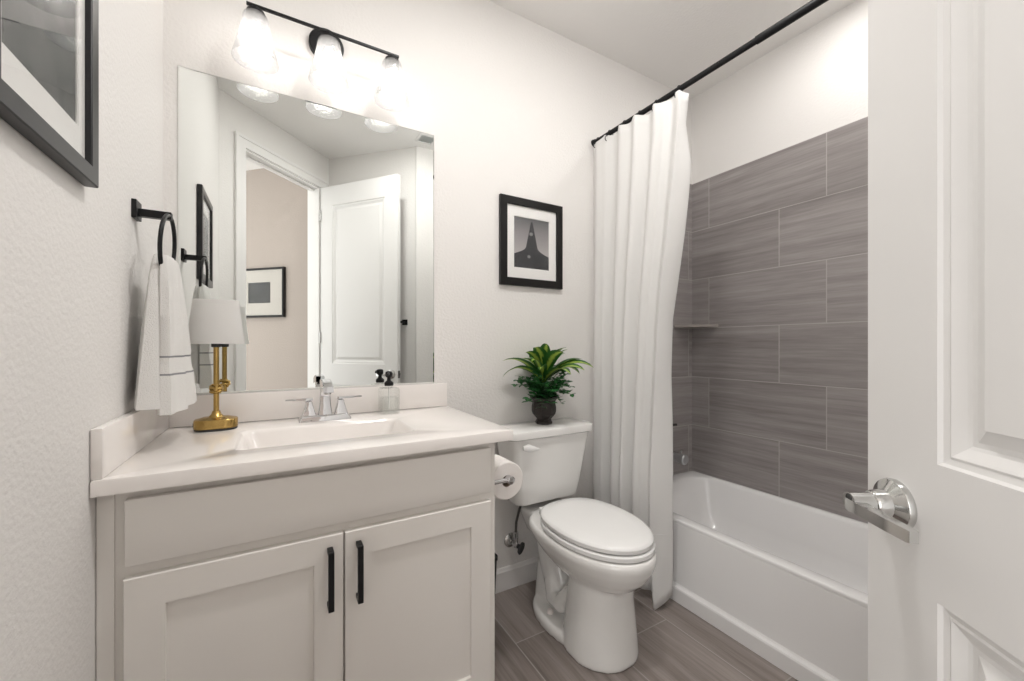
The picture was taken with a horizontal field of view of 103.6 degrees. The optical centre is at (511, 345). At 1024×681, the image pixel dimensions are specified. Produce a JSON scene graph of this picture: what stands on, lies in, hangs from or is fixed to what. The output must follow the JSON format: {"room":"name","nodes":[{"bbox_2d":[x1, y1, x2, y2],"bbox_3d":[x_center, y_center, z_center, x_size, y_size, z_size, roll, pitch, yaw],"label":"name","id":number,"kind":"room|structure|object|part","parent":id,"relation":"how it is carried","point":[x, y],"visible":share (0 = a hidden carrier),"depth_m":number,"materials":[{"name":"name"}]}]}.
{"room":"bathroom","nodes":[
{"label":"bathroom","id":0,"kind":"room"},
{"bbox_2d":[0,0,162,680],"bbox_3d":[-0.794,-0.220,0.640,0.100,2.743,1.420,0,0,-30],"label":"wall","id":1,"kind":"structure","parent":0,"point":[75,262],"depth_m":0.69,"materials":[{"name":"white paint"}]},
{"bbox_2d":[0,0,98,187],"bbox_3d":[-0.704,-0.509,0.609,0.020,0.425,0.342,0,0,-30],"label":"framed picture","id":2,"kind":"object","parent":1,"relation":"attached to","point":[49,49],"visible":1,"depth_m":0.64,"materials":[{"name":"black wood"}]},
{"bbox_2d":[2,0,75,121],"bbox_3d":[-0.707,-0.509,0.608,0.001,0.249,0.230,0,0,-30],"label":"print","id":3,"kind":"object","parent":2,"relation":"attached to","point":[39,36],"depth_m":0.62,"materials":[{"name":"grey paper"}]},
{"bbox_2d":[131,198,176,265],"bbox_3d":[-0.922,-0.270,1.036,0.075,0.189,0.166,0,0,-30],"label":"towel ring","id":4,"kind":"object","parent":1,"relation":"attached to","point":[137,212],"visible":0.77,"depth_m":1.02,"materials":[{"name":"black metal"}]},
{"bbox_3d":[-0.951,-0.341,1.020,0.010,0.046,0.046,0,0,-30],"label":"mount plate","id":5,"kind":"part","parent":4,"relation":"part of","materials":[{"name":"black metal"}]},
{"bbox_3d":[-0.918,-0.336,1.039,0.065,0.019,0.018,0,0,-30],"label":"arm","id":6,"kind":"part","parent":4,"relation":"part of","materials":[{"name":"black metal"}]},
{"bbox_2d":[134,254,196,415],"bbox_3d":[-0.906,-0.028,1.058,0.102,0.396,0.216,0,0,-30],"label":"hand towel","id":7,"kind":"object","parent":4,"relation":"hanging from","point":[165,380],"visible":0.98,"depth_m":0.99,"materials":[{"name":"white fabric"}]},
{"bbox_2d":[163,0,691,568],"bbox_3d":[0.001,-0.220,1.982,2.823,2.743,0.100,0,0,-30],"label":"wall","id":8,"kind":"structure","parent":0,"point":[512,105],"depth_m":1.83,"materials":[{"name":"white paint"}]},
{"bbox_2d":[178,66,433,394],"bbox_3d":[-0.704,-0.369,1.510,0.857,1.061,0.005,0,0,-30],"label":"mirror","id":9,"kind":"object","parent":8,"relation":"attached to","point":[317,219],"visible":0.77,"depth_m":1.47,"materials":[{"name":"silver mirror"}]},
{"bbox_2d":[169,383,446,427],"bbox_3d":[-0.693,0.212,1.508,0.945,0.099,0.019,0,0,-30],"label":"backsplash","id":10,"kind":"structure","parent":8,"relation":"attached to","point":[266,405],"depth_m":1.45,"materials":[{"name":"stone"}]},
{"bbox_2d":[246,1,399,93],"bbox_3d":[-0.657,-1.055,1.444,0.573,0.250,0.166,0,0,-30],"label":"vanity light","id":11,"kind":"object","parent":8,"relation":"attached to","point":[326,45],"visible":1,"depth_m":1.42,"materials":[{"name":"white glass"}]},
{"bbox_2d":[246,5,265,51],"bbox_3d":[-0.839,-1.036,1.320,0.055,0.140,0.055,0,0,-30],"label":"bulb","id":12,"kind":"object","parent":11,"relation":"attached to","point":[255,16],"depth_m":1.30,"materials":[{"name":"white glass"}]},
{"bbox_2d":[321,31,337,74],"bbox_3d":[-0.649,-1.036,1.430,0.055,0.140,0.055,0,0,-30],"label":"bulb","id":13,"kind":"object","parent":11,"relation":"attached to","point":[329,64],"depth_m":1.41,"materials":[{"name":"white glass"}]},
{"bbox_2d":[385,54,399,93],"bbox_3d":[-0.459,-1.036,1.541,0.055,0.140,0.055,0,0,-30],"label":"bulb","id":14,"kind":"object","parent":11,"relation":"attached to","point":[392,84],"depth_m":1.52,"materials":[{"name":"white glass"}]},
{"bbox_2d":[504,506,524,554],"bbox_3d":[0.015,0.835,1.879,0.068,0.252,0.090,0,0,-30],"label":"supply valve","id":15,"kind":"object","parent":8,"relation":"attached to","point":[511,539],"visible":0.98,"depth_m":1.87,"materials":[{"name":"grey metal"}]},
{"bbox_3d":[0.041,0.935,1.855,0.034,0.052,0.020,0,0,-30],"label":"valve handle","id":16,"kind":"part","parent":15,"relation":"part of","materials":[{"name":"black plastic"}]},
{"bbox_2d":[495,556,537,593],"bbox_3d":[0.089,1.099,1.968,0.950,0.105,0.012,0,0,-30],"label":"baseboard","id":17,"kind":"structure","parent":8,"relation":"attached to","point":[517,574],"depth_m":1.92,"materials":[{"name":"white paint"}]},
{"bbox_2d":[499,193,562,289],"bbox_3d":[0.099,-0.495,1.968,0.360,0.421,0.018,0,0,-30],"label":"framed picture","id":18,"kind":"object","parent":8,"relation":"attached to","point":[530,231],"visible":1,"depth_m":1.96,"materials":[{"name":"black wood"}]},
{"bbox_2d":[514,216,548,270],"bbox_3d":[0.097,-0.495,1.972,0.206,0.247,0.001,0,0,-30],"label":"print","id":19,"kind":"object","parent":18,"relation":"attached to","point":[531,233],"depth_m":1.97,"materials":[{"name":"grey paper"}]},
{"bbox_2d":[672,184,691,474],"bbox_3d":[0.828,0.060,2.400,0.753,2.183,0.008,0,0,-30],"label":"tiled wall","id":20,"kind":"structure","parent":8,"relation":"attached to","point":[682,337],"depth_m":2.55,"materials":[{"name":"tile"}]},
{"bbox_2d":[673,450,688,464],"bbox_3d":[0.958,0.648,2.378,0.060,0.083,0.160,0,0,-30],"label":"tub spout","id":21,"kind":"object","parent":20,"relation":"attached to","point":[681,458],"visible":0.68,"depth_m":2.32,"materials":[{"name":"silver metal"}]},
{"bbox_2d":[591,0,828,145],"bbox_3d":[0.850,-1.110,1.538,0.040,0.078,1.520,0,0,-32],"label":"curtain rod","id":22,"kind":"object","parent":8,"relation":"attached to","point":[811,5],"visible":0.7,"depth_m":1.51,"materials":[{"name":"black metal"}]},
{"bbox_2d":[593,90,690,609],"bbox_3d":[0.572,0.032,1.925,0.112,2.227,0.561,0,0,-30],"label":"shower curtain","id":23,"kind":"object","parent":22,"relation":"hanging from","point":[642,171],"visible":0.82,"depth_m":1.85,"materials":[{"name":"white fabric"}]},
{"bbox_2d":[495,580,797,680],"bbox_3d":[-0.054,1.177,0.454,2.920,0.050,5.247,0,0,30],"label":"floor","id":24,"kind":"structure","parent":0,"point":[675,644],"depth_m":1.51,"materials":[{"name":"tile"}]},
{"bbox_2d":[96,443,494,680],"bbox_3d":[-0.566,0.723,1.244,0.899,0.858,0.601,0,0,-30],"label":"vanity cabinet","id":25,"kind":"object","parent":24,"relation":"on","point":[380,569],"visible":0.89,"depth_m":0.98,"materials":[{"name":"paint"}]},
{"bbox_3d":[-0.611,0.764,0.924,0.414,0.579,0.020,0,0,-30],"label":"cabinet door","id":26,"kind":"part","parent":25,"relation":"part of","materials":[{"name":"paint"}]},
{"bbox_2d":[90,383,512,497],"bbox_3d":[-0.550,0.283,1.264,0.945,0.241,0.585,0,0,-30],"label":"countertop","id":27,"kind":"structure","parent":25,"relation":"on","point":[140,450],"depth_m":1.14,"materials":[{"name":"stone"}]},
{"bbox_2d":[188,299,244,431],"bbox_3d":[-0.919,0.061,1.252,0.148,0.400,0.094,0,0,-30],"label":"table lamp","id":28,"kind":"object","parent":27,"relation":"on","point":[215,322],"visible":0.99,"depth_m":1.23,"materials":[{"name":"white fabric"}]},
{"bbox_3d":[-0.919,0.099,1.252,0.015,0.225,0.015,0,0,-30],"label":"stem","id":29,"kind":"part","parent":28,"relation":"part of","materials":[{"name":"gold metal"}]},
{"bbox_2d":[211,344,220,346],"bbox_3d":[-0.919,-0.044,1.252,0.040,0.101,0.039,0,0,-30],"label":"socket","id":30,"kind":"object","parent":28,"relation":"attached to","point":[212,345],"depth_m":1.24,"materials":[{"name":"black plastic"}]},
{"bbox_3d":[-0.919,-0.072,1.252,0.148,0.135,0.094,0,0,-30],"label":"lamp shade","id":31,"kind":"part","parent":28,"relation":"part of","materials":[{"name":"white fabric"}]},
{"bbox_2d":[285,379,361,422],"bbox_3d":[-0.638,0.190,1.383,0.244,0.144,0.141,0,0,-30],"label":"faucet","id":32,"kind":"object","parent":27,"relation":"on","point":[325,413],"visible":1,"depth_m":1.40,"materials":[{"name":"silver metal"}]},
{"bbox_3d":[-0.728,0.187,1.378,0.083,0.009,0.018,0,0,-30],"label":"lever","id":33,"kind":"part","parent":32,"relation":"part of","materials":[{"name":"silver metal"}]},
{"bbox_3d":[-0.703,0.220,1.393,0.047,0.056,0.045,0,0,-30],"label":"handle","id":34,"kind":"part","parent":32,"relation":"part of","materials":[{"name":"silver metal"}]},
{"bbox_3d":[-0.658,0.252,1.419,0.166,0.020,0.058,0,0,-30],"label":"plate","id":35,"kind":"part","parent":32,"relation":"part of","materials":[{"name":"silver metal"}]},
{"bbox_3d":[-0.635,0.180,1.379,0.044,0.124,0.132,0,0,-30],"label":"spout","id":36,"kind":"part","parent":32,"relation":"part of","materials":[{"name":"silver metal"}]},
{"bbox_3d":[-0.614,0.220,1.444,0.047,0.056,0.045,0,0,-30],"label":"handle","id":37,"kind":"part","parent":32,"relation":"part of","materials":[{"name":"silver metal"}]},
{"bbox_3d":[-0.589,0.187,1.459,0.083,0.009,0.018,0,0,-30],"label":"lever","id":38,"kind":"part","parent":32,"relation":"part of","materials":[{"name":"silver metal"}]},
{"bbox_2d":[384,371,393,407],"bbox_3d":[-0.474,0.180,1.551,0.068,0.162,0.068,0,0,-30],"label":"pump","id":39,"kind":"object","parent":27,"relation":"on","point":[388,374],"visible":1,"depth_m":1.54,"materials":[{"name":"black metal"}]},
{"bbox_3d":[-0.428,0.382,1.030,0.832,0.136,0.020,0,0,-30],"label":"drawer","id":40,"kind":"part","parent":25,"relation":"part of","materials":[{"name":"paint"}]},
{"bbox_3d":[-0.445,0.575,0.988,0.013,0.144,0.036,0,0,-30],"label":"bar handle","id":41,"kind":"part","parent":25,"relation":"part of","materials":[{"name":"black metal"}]},
{"bbox_3d":[-0.386,0.575,1.022,0.013,0.144,0.036,0,0,-30],"label":"bar handle","id":42,"kind":"part","parent":25,"relation":"part of","materials":[{"name":"black metal"}]},
{"bbox_3d":[-0.248,0.764,1.135,0.416,0.579,0.020,0,0,-30],"label":"cabinet door","id":43,"kind":"part","parent":25,"relation":"part of","materials":[{"name":"paint"}]},
{"bbox_2d":[495,475,514,484],"bbox_3d":[-0.070,0.448,1.381,0.095,0.044,0.177,0,0,-30],"label":"paper holder","id":44,"kind":"object","parent":25,"relation":"attached to","point":[509,479],"visible":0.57,"depth_m":1.33,"materials":[{"name":"silver metal"}]},
{"bbox_2d":[495,454,522,499],"bbox_3d":[-0.044,0.459,1.409,0.127,0.127,0.114,0,0,-30],"label":"toilet paper roll","id":45,"kind":"object","parent":44,"relation":"on","point":[504,467],"visible":0.44,"depth_m":1.36,"materials":[{"name":"white paper"}]},
{"bbox_2d":[495,553,497,590],"bbox_3d":[-0.168,0.994,1.634,0.164,0.313,0.196,0,0,-30],"label":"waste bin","id":46,"kind":"object","parent":24,"relation":"on","point":[496,555],"visible":0.12,"depth_m":1.59,"materials":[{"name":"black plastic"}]},
{"bbox_2d":[497,417,656,673],"bbox_3d":[0.274,0.759,1.666,0.474,0.784,0.702,0,0,-30],"label":"toilet","id":47,"kind":"object","parent":24,"relation":"on","point":[594,554],"visible":1,"depth_m":1.53,"materials":[{"name":"white ceramic"}]},
{"bbox_3d":[0.076,0.442,1.734,0.080,0.033,0.035,0,0,-30],"label":"flush lever","id":48,"kind":"part","parent":47,"relation":"part of","materials":[{"name":"white plastic"}]},
{"bbox_3d":[0.146,0.561,1.885,0.438,0.302,0.174,0,0,-30],"label":"tank","id":49,"kind":"part","parent":47,"relation":"part of","materials":[{"name":"white ceramic"}]},
{"bbox_3d":[0.148,0.388,1.882,0.474,0.042,0.201,0,0,-30],"label":"tank lid","id":50,"kind":"part","parent":47,"relation":"part of","materials":[{"name":"white ceramic"}]},
{"bbox_2d":[503,343,592,424],"bbox_3d":[0.157,0.180,1.846,0.418,0.374,0.322,0,0,-12],"label":"potted plant","id":51,"kind":"object","parent":47,"relation":"on","point":[543,359],"visible":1,"depth_m":1.84,"materials":[{"name":"green plant"}]},
{"bbox_3d":[0.149,0.304,1.888,0.124,0.126,0.124,0,0,-8],"label":"pot","id":52,"kind":"part","parent":51,"relation":"part of","materials":[{"name":"black ceramic"}]},
{"bbox_3d":[0.287,0.948,1.662,0.369,0.408,0.682,0,0,-30],"label":"bowl","id":53,"kind":"part","parent":47,"relation":"part of","materials":[{"name":"white ceramic"}]},
{"bbox_3d":[0.332,0.702,1.597,0.356,0.031,0.488,0,0,-30],"label":"seat lid","id":54,"kind":"part","parent":47,"relation":"part of","materials":[{"name":"white plastic"}]},
{"bbox_2d":[670,471,867,680],"bbox_3d":[1.208,0.977,1.745,0.755,0.350,1.518,0,0,-30],"label":"bathtub","id":55,"kind":"object","parent":24,"relation":"on","point":[786,580],"visible":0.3,"depth_m":1.67,"materials":[{"name":"white ceramic"}]},
{"bbox_2d":[489,0,855,97],"bbox_3d":[-0.054,-1.616,0.454,2.920,0.050,5.247,0,0,30],"label":"ceiling","id":56,"kind":"structure","parent":0,"point":[668,42],"depth_m":2.02,"materials":[{"name":"white paint"}]},
{"bbox_2d":[692,0,867,183],"bbox_3d":[1.611,-0.220,1.923,0.100,2.743,1.620,0,0,-30],"label":"wall","id":57,"kind":"structure","parent":0,"point":[815,83],"depth_m":2.11,"materials":[{"name":"white paint"}]},
{"bbox_2d":[692,116,867,522],"bbox_3d":[1.538,-0.090,1.938,0.010,1.883,1.520,0,0,-30],"label":"tiled wall","id":58,"kind":"structure","parent":57,"relation":"attached to","point":[780,238],"depth_m":2.11,"materials":[{"name":"tile"}]},
{"bbox_2d":[674,324,717,327],"bbox_3d":[1.124,-0.118,2.464,0.175,0.016,0.177,0,0,-30],"label":"corner shelf","id":59,"kind":"object","parent":58,"relation":"attached to","point":[691,325],"visible":1,"depth_m":2.46,"materials":[{"name":"stone"}]},
{"bbox_3d":[-0.562,-0.220,0.039,1.691,2.743,1.691,0,0,-30],"label":"wall","id":60,"kind":"structure","parent":0,"visible":0},
{"bbox_2d":[842,0,1023,680],"bbox_3d":[0.507,-0.075,0.236,0.157,2.430,0.780,0,0,8],"label":"door","id":61,"kind":"structure","parent":60,"relation":"in","point":[942,505],"depth_m":0.49,"materials":[{"name":"white paint"}]},
{"bbox_3d":[0.484,0.222,0.526,0.029,0.030,0.114,0,0,8],"label":"lever","id":62,"kind":"part","parent":61,"relation":"part of","materials":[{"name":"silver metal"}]}
]}

